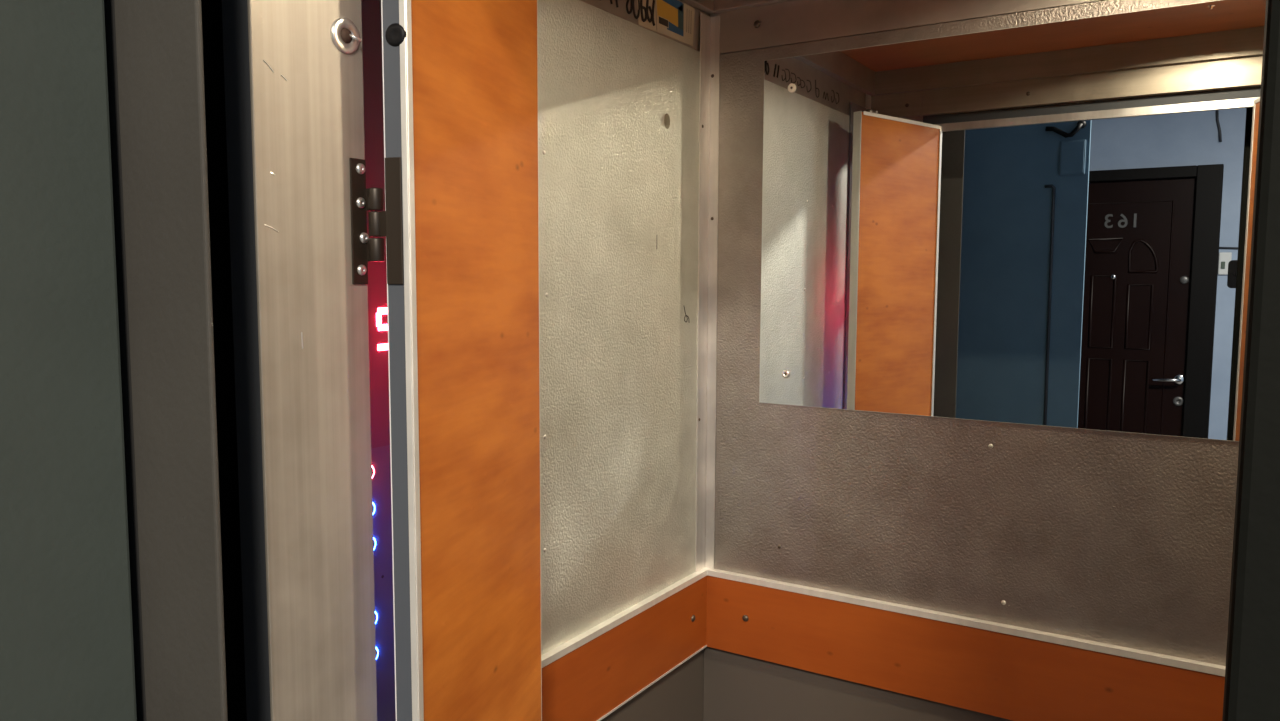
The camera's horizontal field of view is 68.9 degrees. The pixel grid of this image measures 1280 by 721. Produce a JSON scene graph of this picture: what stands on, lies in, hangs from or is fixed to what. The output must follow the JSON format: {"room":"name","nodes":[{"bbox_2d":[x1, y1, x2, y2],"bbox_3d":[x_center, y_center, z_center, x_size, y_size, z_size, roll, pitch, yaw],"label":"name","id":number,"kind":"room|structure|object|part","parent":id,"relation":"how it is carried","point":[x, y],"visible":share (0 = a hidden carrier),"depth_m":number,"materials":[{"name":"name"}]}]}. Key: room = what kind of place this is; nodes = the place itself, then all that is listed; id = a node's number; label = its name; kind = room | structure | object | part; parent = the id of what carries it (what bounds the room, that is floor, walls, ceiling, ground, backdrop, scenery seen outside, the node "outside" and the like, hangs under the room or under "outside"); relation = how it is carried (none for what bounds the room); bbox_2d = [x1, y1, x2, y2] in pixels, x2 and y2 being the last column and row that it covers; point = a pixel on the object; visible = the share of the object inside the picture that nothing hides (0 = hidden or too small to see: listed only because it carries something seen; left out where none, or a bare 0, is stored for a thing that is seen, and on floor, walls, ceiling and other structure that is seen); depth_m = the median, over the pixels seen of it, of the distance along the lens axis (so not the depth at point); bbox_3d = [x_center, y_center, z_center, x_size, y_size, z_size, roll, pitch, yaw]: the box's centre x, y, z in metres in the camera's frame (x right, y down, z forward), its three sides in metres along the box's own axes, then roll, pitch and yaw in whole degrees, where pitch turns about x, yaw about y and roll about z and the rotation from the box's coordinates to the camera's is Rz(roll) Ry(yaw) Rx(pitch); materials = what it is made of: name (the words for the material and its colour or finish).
{"room":"elevator","nodes":[
{"label":"elevator","id":0,"kind":"room"},
{"bbox_2d":[201,0,246,720],"bbox_3d":[-0.321,0.124,1.425,0.050,2.700,1.163,3,6,32],"label":"wall","id":1,"kind":"structure","parent":0,"point":[212,30],"depth_m":1.10,"materials":[{"name":"black concrete"}]},
{"bbox_2d":[222,0,376,720],"bbox_3d":[0.031,0.516,0.579,0.885,2.070,0.121,3,6,32],"label":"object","id":2,"kind":"structure","parent":0,"point":[293,69],"depth_m":0.68,"materials":[{"name":"grey metal"}]},
{"bbox_2d":[0,0,136,720],"bbox_3d":[-0.643,0.505,0.337,0.040,2.110,0.871,5,7,42],"label":"door","id":3,"kind":"structure","parent":2,"relation":"in","point":[67,647],"depth_m":0.58,"materials":[{"name":"grey paint"}]},
{"bbox_2d":[104,0,145,720],"bbox_3d":[-0.356,0.471,0.673,0.048,2.140,0.007,3,6,32],"label":"trim","id":4,"kind":"structure","parent":2,"relation":"attached to","point":[109,9],"depth_m":0.62,"materials":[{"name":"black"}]},
{"bbox_2d":[114,0,227,720],"bbox_3d":[-0.300,0.475,0.635,0.088,2.140,0.004,3,6,32],"label":"trim","id":5,"kind":"structure","parent":2,"relation":"attached to","point":[160,68],"depth_m":0.59,"materials":[{"name":"grey paint"}]},
{"bbox_2d":[331,18,361,53],"bbox_3d":[-0.217,-0.242,0.695,0.009,0.026,0.026,3,6,32],"label":"washer","id":6,"kind":"object","parent":2,"relation":"in","point":[346,33],"depth_m":0.70,"materials":[{"name":"silver metal"}]},
{"bbox_2d":[349,157,403,283],"bbox_3d":[-0.199,-0.106,0.716,0.040,0.096,0.016,1,5,6],"label":"hinge","id":7,"kind":"object","parent":2,"relation":"attached to","point":[388,223],"visible":1,"depth_m":0.71,"materials":[{"name":"black metal"}]},
{"bbox_3d":[-0.216,-0.106,0.716,0.002,0.096,0.015,3,6,32],"label":"fixed plate","id":8,"kind":"part","parent":7,"relation":"part of","materials":[{"name":"black metal"}]},
{"bbox_3d":[-0.187,-0.106,0.708,0.013,0.096,0.002,2,5,15],"label":"moving plate","id":9,"kind":"part","parent":7,"relation":"part of","materials":[{"name":"black metal"}]},
{"bbox_2d":[361,0,395,720],"bbox_3d":[-0.248,0.012,0.878,0.006,0.900,0.090,3,6,32],"label":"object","id":10,"kind":"object","parent":2,"relation":"attached to","point":[371,9],"visible":0.23,"depth_m":0.88,"materials":[{"name":"red"}]},
{"bbox_2d":[381,0,541,720],"bbox_3d":[-0.151,0.554,0.899,0.021,1.913,0.276,2,5,15],"label":"door leaf","id":11,"kind":"structure","parent":2,"relation":"in","point":[460,77],"depth_m":0.81,"materials":[{"name":"orange laminate"}]},
{"bbox_3d":[-0.177,0.569,0.769,0.005,1.906,0.010,3,6,32],"label":"edge trim","id":12,"kind":"part","parent":11,"relation":"part of","materials":[{"name":"metal"}]},
{"bbox_2d":[538,0,709,720],"bbox_3d":[-0.102,0.463,1.177,0.023,2.070,0.776,3,6,32],"label":"wall","id":13,"kind":"structure","parent":0,"point":[618,97],"depth_m":1.22,"materials":[{"name":"beige"}]},
{"bbox_2d":[542,567,708,720],"bbox_3d":[-0.085,0.412,1.168,0.014,0.124,0.715,3,6,32],"label":"board","id":14,"kind":"object","parent":13,"relation":"attached to","point":[594,673],"visible":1,"depth_m":1.26,"materials":[{"name":"orange laminate"}]},
{"bbox_3d":[-0.085,0.355,1.163,0.011,0.009,0.715,3,6,32],"label":"trim","id":15,"kind":"part","parent":14,"relation":"part of","materials":[{"name":"wood"}]},
{"bbox_3d":[-0.082,0.473,1.171,0.001,0.003,0.715,3,6,32],"label":"trim","id":16,"kind":"part","parent":14,"relation":"part of","materials":[{"name":"metal"}]},
{"bbox_3d":[-0.103,0.979,1.210,0.004,1.036,0.755,3,6,32],"label":"panel","id":17,"kind":"part","parent":13,"relation":"part of","materials":[{"name":"grey"}]},
{"bbox_2d":[637,0,694,45],"bbox_3d":[0.038,-0.478,1.293,0.001,0.057,0.157,3,6,32],"label":"sticker","id":18,"kind":"object","parent":13,"relation":"attached to","point":[674,19],"visible":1,"depth_m":1.30,"materials":[{"name":"beige paper"}]},
{"bbox_2d":[656,0,683,35],"bbox_3d":[0.042,-0.483,1.298,0.001,0.046,0.076,3,6,32],"label":"picture","id":19,"kind":"object","parent":18,"relation":"attached to","point":[669,13],"depth_m":1.30,"materials":[{"name":"multicoloured"}]},
{"bbox_2d":[681,0,715,13],"bbox_3d":[-0.090,-0.513,1.075,0.015,0.048,0.740,3,6,32],"label":"trim","id":20,"kind":"structure","parent":13,"relation":"attached to","point":[707,6],"depth_m":1.35,"materials":[{"name":"wood"}]},
{"bbox_2d":[695,13,719,571],"bbox_3d":[0.102,-0.092,1.412,0.018,0.840,0.030,3,6,32],"label":"trim","id":21,"kind":"structure","parent":13,"relation":"attached to","point":[709,26],"depth_m":1.42,"materials":[{"name":"metal"}]},
{"bbox_2d":[703,0,1238,720],"bbox_3d":[0.471,0.458,1.256,0.873,2.070,0.028,3,6,32],"label":"wall","id":22,"kind":"structure","parent":0,"point":[1123,539],"depth_m":1.27,"materials":[{"name":"grey"}]},
{"bbox_2d":[714,0,793,12],"bbox_3d":[0.458,-0.518,1.159,0.820,0.048,0.013,3,6,32],"label":"trim","id":23,"kind":"structure","parent":22,"relation":"attached to","point":[720,6],"depth_m":1.35,"materials":[{"name":"wood"}]},
{"bbox_3d":[0.458,0.973,1.299,0.846,1.036,0.004,3,6,32],"label":"panel","id":24,"kind":"part","parent":22,"relation":"part of","materials":[{"name":"grey"}]},
{"bbox_2d":[706,568,1225,720],"bbox_3d":[0.455,0.408,1.241,0.826,0.124,0.014,3,6,32],"label":"board","id":25,"kind":"object","parent":22,"relation":"attached to","point":[1010,672],"visible":1,"depth_m":1.25,"materials":[{"name":"orange laminate"}]},
{"bbox_2d":[759,0,1265,441],"bbox_3d":[0.480,-0.167,1.179,0.713,0.498,0.008,3,6,32],"label":"mirror","id":26,"kind":"object","parent":22,"relation":"attached to","point":[1045,224],"visible":1,"depth_m":1.18,"materials":[{"name":"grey mirror"}]},
{"bbox_2d":[782,370,789,377],"bbox_3d":[0.213,0.020,1.362,0.012,0.012,0.003,3,6,32],"label":"washer","id":27,"kind":"object","parent":26,"relation":"in","point":[785,373],"depth_m":1.36,"materials":[{"name":"silver metal"}]},
{"bbox_2d":[788,83,795,91],"bbox_3d":[0.215,-0.388,1.325,0.012,0.012,0.003,3,6,32],"label":"washer","id":28,"kind":"object","parent":26,"relation":"in","point":[791,86],"depth_m":1.32,"materials":[{"name":"silver metal"}]},
{"bbox_2d":[1222,0,1279,720],"bbox_3d":[0.210,0.502,0.343,0.029,2.140,0.055,3,6,32],"label":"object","id":29,"kind":"structure","parent":22,"relation":"attached to","point":[1252,669],"depth_m":0.28,"materials":[{"name":"paint"}]}
]}

